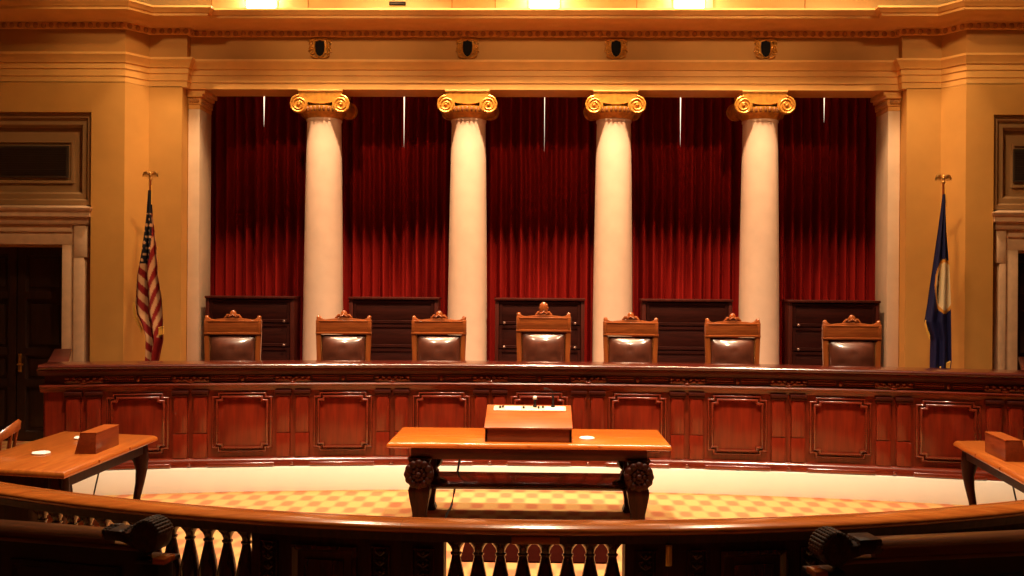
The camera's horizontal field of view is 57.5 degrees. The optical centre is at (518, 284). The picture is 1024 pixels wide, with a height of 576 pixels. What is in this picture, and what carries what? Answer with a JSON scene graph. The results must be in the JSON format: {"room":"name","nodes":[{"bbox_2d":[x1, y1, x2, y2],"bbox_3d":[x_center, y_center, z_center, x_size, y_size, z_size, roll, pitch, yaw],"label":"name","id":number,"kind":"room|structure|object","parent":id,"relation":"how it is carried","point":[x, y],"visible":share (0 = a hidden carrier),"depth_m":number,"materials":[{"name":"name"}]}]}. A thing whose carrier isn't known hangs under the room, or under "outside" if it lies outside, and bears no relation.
{"room":"courtroom","nodes":[
{"label":"courtroom","id":0,"kind":"room"},
{"bbox_2d":[0,81,148,360],"bbox_3d":[-6.870,-0.288,13.214,3.660,4.860,1.490,0,0,1],"label":"wall","id":1,"kind":"structure","parent":0,"point":[119,111],"depth_m":12.44,"materials":[{"name":"beige paint"}]},
{"bbox_2d":[0,247,61,440],"bbox_3d":[-6.887,0.797,12.811,1.520,2.690,0.176,0,0,1],"label":"door","id":2,"kind":"structure","parent":1,"relation":"in","point":[30,277],"depth_m":12.82,"materials":[{"name":"black wood"}]},
{"bbox_2d":[0,145,68,177],"bbox_3d":[-6.874,-1.668,12.617,1.600,0.430,0.035,0,0,1],"label":"air vent","id":3,"kind":"object","parent":1,"relation":"attached to","point":[16,161],"visible":1,"depth_m":12.61,"materials":[{"name":"brown metal"}]},
{"bbox_2d":[0,113,90,205],"bbox_3d":[-6.834,-1.693,12.624,2.260,1.230,0.210,0,0,1],"label":"trim","id":4,"kind":"structure","parent":1,"relation":"attached to","point":[73,130],"depth_m":12.58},
{"bbox_2d":[0,205,92,361],"bbox_3d":[-6.857,0.535,12.711,2.350,3.215,0.615,0,0,1],"label":"trim","id":5,"kind":"structure","parent":1,"relation":"attached to","point":[68,226],"depth_m":12.50,"materials":[{"name":"stone"}]},
{"bbox_2d":[0,51,1023,97],"bbox_3d":[0.308,-2.855,12.709,17.980,0.395,1.015,0,0,1],"label":"trim","id":6,"kind":"structure","parent":1,"relation":"on","point":[219,77],"depth_m":12.65,"materials":[{"name":"beige paint"}]},
{"bbox_2d":[0,29,1023,59],"bbox_3d":[0.312,-3.210,12.762,17.980,0.315,0.910,0,0,1],"label":"trim","id":7,"kind":"structure","parent":1,"relation":"attached to","point":[110,40],"depth_m":12.67,"materials":[{"name":"beige paint"}]},
{"bbox_2d":[148,86,188,360],"bbox_3d":[-4.812,-0.274,13.213,0.455,4.860,1.000,0,0,1],"label":"wall pier","id":8,"kind":"object","parent":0,"point":[168,105],"visible":0.43,"depth_m":12.71,"materials":[{"name":"beige paint"}]},
{"bbox_2d":[308,38,331,57],"bbox_3d":[-2.719,-3.236,12.768,0.331,0.275,0.035,0,0,1],"label":"wall medallion","id":9,"kind":"object","parent":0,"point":[320,46],"visible":1,"depth_m":12.76,"materials":[{"name":"paint"}]},
{"bbox_2d":[455,38,479,58],"bbox_3d":[-0.699,-3.222,12.722,0.331,0.275,0.035,0,0,1],"label":"wall medallion","id":10,"kind":"object","parent":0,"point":[467,47],"visible":1,"depth_m":12.72,"materials":[{"name":"paint"}]},
{"bbox_2d":[1,441,964,575],"bbox_3d":[0.116,2.241,5.798,18.000,0.100,17.600,0,0,1],"label":"floor","id":11,"kind":"structure","parent":0,"point":[471,504],"depth_m":9.29,"materials":[{"name":"carpet"}]},
{"bbox_2d":[0,419,20,450],"bbox_3d":[-4.654,1.668,8.120,0.574,0.982,0.628,0,0,-19],"label":"armchair","id":12,"kind":"object","parent":11,"relation":"on","point":[8,432],"visible":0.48,"depth_m":8.07,"materials":[{"name":"brown wood"}]},
{"bbox_2d":[0,431,157,523],"bbox_3d":[-3.895,1.783,7.990,1.012,0.760,1.940,0,0,1],"label":"table","id":13,"kind":"object","parent":11,"relation":"on","point":[62,468],"visible":0.68,"depth_m":7.67,"materials":[{"name":"brown wood"}]},
{"bbox_2d":[31,451,50,454],"bbox_3d":[-3.965,1.394,7.752,0.144,0.016,0.144,0,0,1],"label":"coaster","id":14,"kind":"object","parent":13,"relation":"on","point":[35,452],"visible":1,"depth_m":7.74,"materials":[{"name":"white paper"}]},
{"bbox_2d":[77,474,98,522],"bbox_3d":[-3.992,1.810,8.436,0.059,0.700,0.690,0,0,10],"label":"power cord","id":15,"kind":"object","parent":13,"relation":"hanging from","point":[97,474],"visible":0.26,"depth_m":8.70,"materials":[{"name":"black rubber"}]},
{"bbox_2d":[75,424,118,453],"bbox_3d":[-3.604,1.316,7.990,0.179,0.178,0.464,0,0,-1],"label":"box","id":16,"kind":"object","parent":13,"relation":"on","point":[98,439],"visible":1,"depth_m":7.83,"materials":[{"name":"brown wood"}]},
{"bbox_2d":[0,514,179,575],"bbox_3d":[-3.260,1.659,5.205,3.245,1.016,0.560,0,0,13],"label":"pew","id":17,"kind":"object","parent":11,"relation":"on","point":[27,548],"visible":1,"depth_m":4.74,"materials":[{"name":"brown wood"}]},
{"bbox_2d":[0,482,404,575],"bbox_3d":[-2.660,1.746,5.978,4.242,0.850,0.487,0,0,21],"label":"balustrade","id":18,"kind":"object","parent":11,"relation":"on","point":[284,543],"visible":0.69,"depth_m":5.44,"materials":[{"name":"brown wood"}]},
{"bbox_2d":[386,427,671,519],"bbox_3d":[0.096,1.800,8.750,2.540,0.782,0.977,0,0,1],"label":"table","id":19,"kind":"object","parent":11,"relation":"on","point":[429,446],"visible":0.95,"depth_m":8.39,"materials":[{"name":"brown wood"}]},
{"bbox_2d":[445,459,460,517],"bbox_3d":[-0.704,1.828,8.567,0.131,0.713,1.298,0,0,10],"label":"power cord","id":20,"kind":"object","parent":19,"relation":"hanging from","point":[459,461],"visible":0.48,"depth_m":9.17,"materials":[{"name":"black rubber"}]},
{"bbox_2d":[484,405,572,442],"bbox_3d":[0.091,1.270,8.600,0.792,0.277,0.503,0,0,1],"label":"lectern","id":21,"kind":"object","parent":19,"relation":"on","point":[503,423],"visible":1,"depth_m":8.43,"materials":[{"name":"brown wood"}]},
{"bbox_2d":[533,396,536,406],"bbox_3d":[0.152,1.093,8.789,0.040,0.101,0.040,0,0,1],"label":"microphone","id":22,"kind":"object","parent":21,"relation":"on","point":[534,397],"visible":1,"depth_m":8.78,"materials":[{"name":"black plastic"}]},
{"bbox_2d":[544,388,554,406],"bbox_3d":[0.286,1.052,8.771,0.117,0.185,0.040,0,0,-20],"label":"gooseneck microphone","id":23,"kind":"object","parent":21,"relation":"on","point":[552,405],"visible":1,"depth_m":8.78,"materials":[{"name":"black plastic"}]},
{"bbox_2d":[430,471,626,490],"bbox_3d":[0.096,1.841,8.780,1.840,0.030,0.660,0,0,1],"label":"shelf","id":24,"kind":"object","parent":19,"relation":"attached to","point":[441,479],"depth_m":8.69,"materials":[{"name":"brown wood"}]},
{"bbox_2d":[579,436,594,439],"bbox_3d":[0.625,1.404,8.568,0.140,0.016,0.140,0,0,1],"label":"coaster","id":25,"kind":"object","parent":19,"relation":"on","point":[581,437],"visible":1,"depth_m":8.56,"materials":[{"name":"white paper"}]},
{"bbox_2d":[461,543,607,563],"bbox_3d":[0.138,2.184,7.644,1.200,0.012,0.570,0,0,1],"label":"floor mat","id":26,"kind":"object","parent":11,"relation":"on","point":[601,557],"visible":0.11,"depth_m":7.56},
{"bbox_2d":[400,517,669,575],"bbox_3d":[0.088,1.766,5.317,1.514,0.850,0.258,0,0,1],"label":"gate","id":27,"kind":"object","parent":11,"relation":"on","point":[425,540],"visible":1,"depth_m":5.26,"materials":[{"name":"brown wood"}]},
{"bbox_2d":[666,545,671,565],"bbox_3d":[0.844,1.521,5.241,0.036,0.120,0.024,0,0,-4],"label":"hinge","id":28,"kind":"object","parent":27,"relation":"attached to","point":[668,547],"visible":1,"depth_m":5.24,"materials":[{"name":"gold metal"}]},
{"bbox_2d":[72,465,1023,504],"bbox_3d":[0.212,2.067,9.976,10.388,0.250,1.243,0,0,1],"label":"floor","id":29,"kind":"structure","parent":11,"relation":"on","point":[375,477],"depth_m":9.78,"materials":[{"name":"beige carpet"}]},
{"bbox_2d":[663,500,1023,575],"bbox_3d":[2.889,1.785,5.912,4.319,0.850,0.497,0,0,-20],"label":"balustrade","id":30,"kind":"object","parent":11,"relation":"on","point":[756,546],"visible":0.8,"depth_m":5.35,"materials":[{"name":"brown wood"}]},
{"bbox_2d":[802,526,1023,575],"bbox_3d":[2.958,1.703,5.004,3.245,1.016,0.560,0,0,-10],"label":"pew","id":31,"kind":"object","parent":11,"relation":"on","point":[981,553],"visible":1,"depth_m":4.60,"materials":[{"name":"brown wood"}]},
{"bbox_2d":[953,440,1023,504],"bbox_3d":[4.449,1.841,7.911,1.020,0.760,2.113,0,0,9],"label":"table","id":32,"kind":"object","parent":11,"relation":"on","point":[974,455],"visible":0.83,"depth_m":8.14,"materials":[{"name":"brown wood"}]},
{"bbox_2d":[985,431,1023,461],"bbox_3d":[4.133,1.370,7.928,0.179,0.178,0.464,0,0,7],"label":"box","id":33,"kind":"object","parent":32,"relation":"on","point":[1007,448],"visible":1,"depth_m":7.77,"materials":[{"name":"brown wood"}]},
{"bbox_2d":[136,0,955,7],"bbox_3d":[0.329,-4.808,12.997,18.000,2.400,0.200,0,0,1],"label":"ceiling","id":34,"kind":"structure","parent":0,"point":[215,3],"depth_m":12.89,"materials":[{"name":"yellow paint"}]},
{"bbox_2d":[246,0,277,7],"bbox_3d":[-3.569,-4.070,12.935,0.440,0.470,0.100,0,0,1],"label":"wall lamp","id":35,"kind":"object","parent":34,"relation":"attached to","point":[249,3],"visible":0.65,"depth_m":12.89,"materials":[{"name":"white glass"}]},
{"bbox_2d":[389,2,405,4],"bbox_3d":[-1.680,-3.897,12.929,0.230,0.050,0.026,0,0,1],"label":"air vent","id":36,"kind":"object","parent":34,"relation":"in","point":[390,3],"visible":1,"depth_m":12.92,"materials":[{"name":"black plastic"}]},
{"bbox_2d":[211,0,805,7],"bbox_3d":[-0.168,-4.811,12.902,8.212,2.400,0.012,0,0,1],"label":"trim","id":37,"kind":"structure","parent":34,"relation":"attached to","point":[211,0],"depth_m":12.85,"materials":[{"name":"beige paint"}]},
{"bbox_2d":[0,0,1023,37],"bbox_3d":[0.308,-3.503,12.512,17.980,0.270,1.410,0,0,1],"label":"trim","id":38,"kind":"structure","parent":34,"relation":"attached to","point":[888,18],"depth_m":12.34,"materials":[{"name":"beige paint"}]},
{"bbox_2d":[528,0,559,7],"bbox_3d":[0.350,-4.043,12.846,0.440,0.470,0.100,0,0,1],"label":"wall lamp","id":39,"kind":"object","parent":34,"relation":"attached to","point":[531,3],"visible":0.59,"depth_m":12.81,"materials":[{"name":"white glass"}]},
{"bbox_2d":[673,0,704,7],"bbox_3d":[2.339,-4.029,12.801,0.440,0.470,0.100,0,0,1],"label":"wall lamp","id":40,"kind":"object","parent":34,"relation":"attached to","point":[676,3],"visible":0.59,"depth_m":12.76,"materials":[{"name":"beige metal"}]},
{"bbox_2d":[604,38,627,58],"bbox_3d":[1.320,-3.208,12.676,0.331,0.275,0.035,0,0,1],"label":"wall medallion","id":41,"kind":"object","parent":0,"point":[615,47],"visible":1,"depth_m":12.67,"materials":[{"name":"paint"}]},
{"bbox_2d":[754,38,777,58],"bbox_3d":[3.340,-3.194,12.630,0.331,0.275,0.035,0,0,1],"label":"wall medallion","id":42,"kind":"object","parent":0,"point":[765,47],"visible":1,"depth_m":12.62,"materials":[{"name":"paint"}]},
{"bbox_2d":[898,88,940,367],"bbox_3d":[5.410,-0.202,12.981,0.455,4.860,1.000,0,0,1],"label":"wall pier","id":43,"kind":"object","parent":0,"point":[920,108],"visible":0.43,"depth_m":12.48,"materials":[{"name":"beige paint"}]},
{"bbox_2d":[940,83,1023,368],"bbox_3d":[7.466,-0.188,12.889,3.660,4.860,1.490,0,0,1],"label":"wall","id":44,"kind":"structure","parent":0,"point":[968,111],"depth_m":12.18,"materials":[{"name":"beige paint"}]},
{"bbox_2d":[992,210,1023,369],"bbox_3d":[7.299,0.633,12.390,2.290,3.215,0.615,0,0,1],"label":"trim","id":45,"kind":"structure","parent":44,"relation":"attached to","point":[1008,225],"depth_m":12.24,"materials":[{"name":"stone"}]},
{"bbox_2d":[993,116,1023,210],"bbox_3d":[7.302,-1.594,12.303,2.200,1.230,0.210,0,0,1],"label":"trim","id":46,"kind":"structure","parent":44,"relation":"attached to","point":[1008,194],"depth_m":12.26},
{"bbox_2d":[1013,149,1023,181],"bbox_3d":[7.312,-1.569,12.295,1.600,0.430,0.035,0,0,1],"label":"air vent","id":47,"kind":"object","parent":44,"relation":"attached to","point":[1018,154],"visible":1,"depth_m":12.30,"materials":[{"name":"brown metal"}]},
{"bbox_2d":[1017,253,1023,369],"bbox_3d":[7.299,0.896,12.489,1.520,2.690,0.176,0,0,1],"label":"door","id":48,"kind":"structure","parent":44,"relation":"in","point":[1020,332],"depth_m":12.52,"materials":[{"name":"black wood"}]},
{"bbox_3d":[0.260,1.967,12.050,12.200,0.450,5.093,0,0,1],"label":"floor","id":49,"kind":"structure","parent":0,"visible":0},
{"bbox_2d":[133,171,163,360],"bbox_3d":[-4.797,0.114,12.106,0.361,3.185,0.339,0,0,-32],"label":"flag","id":50,"kind":"object","parent":49,"relation":"on","point":[148,293],"visible":0.96,"depth_m":12.06,"materials":[{"name":"multicoloured fabric"}]},
{"bbox_2d":[187,90,216,360],"bbox_3d":[-4.453,-0.491,13.110,0.245,4.400,0.510,0,0,1],"label":"pilaster","id":51,"kind":"object","parent":49,"relation":"on","point":[200,102],"visible":0.8,"depth_m":12.91,"materials":[{"name":"beige stone"}]},
{"bbox_2d":[203,310,261,360],"bbox_3d":[-3.374,1.007,10.848,0.676,1.420,0.679,0,0,-3],"label":"chair","id":52,"kind":"object","parent":49,"relation":"on","point":[232,337],"visible":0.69,"depth_m":11.01,"materials":[{"name":"brown wood"}]},
{"bbox_2d":[210,96,263,295],"bbox_3d":[-4.231,-0.575,13.920,0.900,4.530,0.169,0,0,1],"label":"curtain","id":53,"kind":"object","parent":49,"relation":"on","point":[237,122],"visible":0.6,"depth_m":13.92,"materials":[{"name":"red fabric"}]},
{"bbox_2d":[205,296,300,359],"bbox_3d":[-3.730,0.934,13.109,1.250,1.560,0.398,0,0,1],"label":"bookcase","id":54,"kind":"object","parent":49,"relation":"on","point":[280,315],"visible":0.39,"depth_m":12.94,"materials":[{"name":"brown wood"}]},
{"bbox_2d":[262,97,306,359],"bbox_3d":[-3.283,-0.568,13.858,1.040,4.530,0.170,0,0,1],"label":"curtain","id":55,"kind":"object","parent":49,"relation":"on","point":[285,130],"visible":0.38,"depth_m":13.87,"materials":[{"name":"red fabric"}]},
{"bbox_2d":[290,89,357,359],"bbox_3d":[-2.731,-0.479,13.065,0.828,4.400,0.740,0,0,1],"label":"column","id":56,"kind":"structure","parent":49,"relation":"on","point":[324,110],"depth_m":12.84,"materials":[{"name":"beige stone"}]},
{"bbox_2d":[316,310,371,359],"bbox_3d":[-2.117,1.016,11.120,0.676,1.420,0.679,0,0,-2],"label":"chair","id":57,"kind":"object","parent":49,"relation":"on","point":[328,347],"visible":0.55,"depth_m":11.28,"materials":[{"name":"brown wood"}]},
{"bbox_2d":[342,97,403,334],"bbox_3d":[-2.227,-0.561,13.874,1.070,4.530,0.170,0,0,1],"label":"curtain","id":58,"kind":"object","parent":49,"relation":"on","point":[373,141],"visible":0.56,"depth_m":13.87,"materials":[{"name":"red fabric"}]},
{"bbox_2d":[348,297,440,359],"bbox_3d":[-1.731,0.948,13.063,1.250,1.560,0.398,0,0,1],"label":"bookcase","id":59,"kind":"object","parent":49,"relation":"on","point":[391,317],"visible":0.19,"depth_m":12.90,"materials":[{"name":"brown wood"}]},
{"bbox_2d":[403,97,451,317],"bbox_3d":[-1.213,-0.553,13.811,1.000,4.530,0.169,0,0,1],"label":"curtain","id":60,"kind":"object","parent":49,"relation":"on","point":[427,135],"visible":0.44,"depth_m":13.81,"materials":[{"name":"red fabric"}]},
{"bbox_2d":[411,311,466,360],"bbox_3d":[-0.981,1.023,11.194,0.676,1.420,0.679,0,0,1],"label":"chair","id":61,"kind":"object","parent":49,"relation":"on","point":[450,344],"visible":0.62,"depth_m":11.36,"materials":[{"name":"brown leather"}]},
{"bbox_2d":[437,90,498,360],"bbox_3d":[-0.712,-0.465,13.020,0.828,4.400,0.740,0,0,1],"label":"column","id":62,"kind":"structure","parent":49,"relation":"on","point":[468,111],"depth_m":12.79,"materials":[{"name":"beige stone"}]},
{"bbox_2d":[486,97,543,360],"bbox_3d":[-0.163,-0.546,13.827,1.100,4.530,0.169,0,0,1],"label":"curtain","id":63,"kind":"object","parent":49,"relation":"on","point":[515,138],"visible":0.47,"depth_m":13.82,"materials":[{"name":"red fabric"}]},
{"bbox_2d":[36,349,1023,480],"bbox_3d":[0.230,1.421,10.569,12.300,1.141,2.424,0,0,1],"label":"bench","id":64,"kind":"object","parent":49,"relation":"on","point":[830,419],"visible":0.94,"depth_m":9.90,"materials":[{"name":"red wood"}]},
{"bbox_2d":[494,298,584,361],"bbox_3d":[0.289,0.962,13.018,1.250,1.560,0.398,0,0,1],"label":"bookcase","id":65,"kind":"object","parent":49,"relation":"on","point":[506,309],"visible":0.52,"depth_m":12.86,"materials":[{"name":"brown wood"}]},
{"bbox_2d":[516,302,570,360],"bbox_3d":[0.285,0.974,11.216,0.676,1.536,0.679,0,0,4],"label":"chair","id":66,"kind":"object","parent":49,"relation":"on","point":[541,337],"visible":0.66,"depth_m":11.37,"materials":[{"name":"brown wood"}]},
{"bbox_2d":[543,97,596,361],"bbox_3d":[0.857,-0.539,13.805,0.980,4.530,0.169,0,0,1],"label":"curtain","id":67,"kind":"object","parent":49,"relation":"on","point":[570,138],"visible":0.48,"depth_m":13.81,"materials":[{"name":"red fabric"}]},
{"bbox_2d":[583,90,645,361],"bbox_3d":[1.308,-0.451,12.974,0.828,4.400,0.740,0,0,1],"label":"column","id":68,"kind":"structure","parent":49,"relation":"on","point":[614,111],"depth_m":12.74,"materials":[{"name":"beige stone"}]},
{"bbox_2d":[603,312,658,361],"bbox_3d":[1.318,1.040,11.142,0.676,1.420,0.679,0,0,10],"label":"chair","id":69,"kind":"object","parent":49,"relation":"on","point":[618,343],"visible":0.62,"depth_m":11.28,"materials":[{"name":"brown leather"}]},
{"bbox_2d":[631,97,681,336],"bbox_3d":[1.866,-0.532,13.742,1.040,4.530,0.169,0,0,1],"label":"curtain","id":70,"kind":"object","parent":49,"relation":"on","point":[656,172],"visible":0.45,"depth_m":13.73,"materials":[{"name":"red fabric"}]},
{"bbox_2d":[639,299,732,362],"bbox_3d":[2.308,0.976,12.972,1.250,1.560,0.398,0,0,1],"label":"bookcase","id":71,"kind":"object","parent":49,"relation":"on","point":[681,322],"visible":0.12,"depth_m":12.81,"materials":[{"name":"brown wood"}]},
{"bbox_2d":[680,98,742,337],"bbox_3d":[2.882,-0.525,13.758,1.030,4.530,0.170,0,0,1],"label":"curtain","id":72,"kind":"object","parent":49,"relation":"on","point":[710,142],"visible":0.54,"depth_m":13.75,"materials":[{"name":"red fabric"}]},
{"bbox_2d":[704,313,760,363],"bbox_3d":[2.567,1.048,11.014,0.676,1.420,0.679,0,0,-2],"label":"chair","id":73,"kind":"object","parent":49,"relation":"on","point":[717,350],"visible":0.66,"depth_m":11.18,"materials":[{"name":"brown leather"}]},
{"bbox_2d":[726,90,795,363],"bbox_3d":[3.327,-0.437,12.928,0.828,4.400,0.740,0,0,1],"label":"column","id":74,"kind":"structure","parent":49,"relation":"on","point":[760,112],"depth_m":12.70,"materials":[{"name":"beige stone"}]},
{"bbox_2d":[778,98,825,363],"bbox_3d":[3.940,-0.517,13.694,1.090,4.530,0.170,0,0,1],"label":"curtain","id":75,"kind":"object","parent":49,"relation":"on","point":[801,141],"visible":0.38,"depth_m":13.69,"materials":[{"name":"red fabric"}]},
{"bbox_2d":[781,300,880,364],"bbox_3d":[4.308,0.990,12.927,1.250,1.560,0.398,0,0,1],"label":"bookcase","id":76,"kind":"object","parent":49,"relation":"on","point":[802,320],"visible":0.3,"depth_m":12.77,"materials":[{"name":"brown wood"}]},
{"bbox_2d":[824,98,875,299],"bbox_3d":[4.891,-0.511,13.712,0.850,4.530,0.169,0,0,1],"label":"curtain","id":77,"kind":"object","parent":49,"relation":"on","point":[849,123],"visible":0.61,"depth_m":13.71,"materials":[{"name":"red fabric"}]},
{"bbox_2d":[821,315,881,366],"bbox_3d":[3.860,1.057,10.684,0.676,1.420,0.679,0,0,4],"label":"chair","id":78,"kind":"object","parent":49,"relation":"on","point":[851,343],"visible":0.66,"depth_m":10.84,"materials":[{"name":"brown leather"}]},
{"bbox_2d":[870,91,901,366],"bbox_3d":[5.049,-0.425,12.894,0.245,4.400,0.510,0,0,1],"label":"pilaster","id":79,"kind":"object","parent":49,"relation":"on","point":[887,104],"visible":0.89,"depth_m":12.69,"materials":[{"name":"beige stone"}]},
{"bbox_2d":[924,174,951,367],"bbox_3d":[5.384,0.185,11.885,0.355,3.185,0.340,0,0,37],"label":"flag","id":80,"kind":"object","parent":49,"relation":"on","point":[937,320],"visible":0.95,"depth_m":11.84,"materials":[{"name":"blue fabric"}]},
{"bbox_3d":[0.346,-1.908,14.671,18.000,8.200,0.150,0,0,1],"label":"wall","id":81,"kind":"structure","parent":0,"visible":0},
{"bbox_2d":[544,97,544,136],"bbox_3d":[0.388,-1.107,14.545,1.240,3.800,0.100,0,0,1],"label":"window","id":82,"kind":"structure","parent":81,"relation":"in","point":[544,97],"depth_m":14.54,"materials":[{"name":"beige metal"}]},
{"bbox_2d":[680,98,680,132],"bbox_3d":[2.387,-1.093,14.500,1.240,3.800,0.100,0,0,1],"label":"window","id":83,"kind":"structure","parent":81,"relation":"in","point":[680,98],"depth_m":14.50,"materials":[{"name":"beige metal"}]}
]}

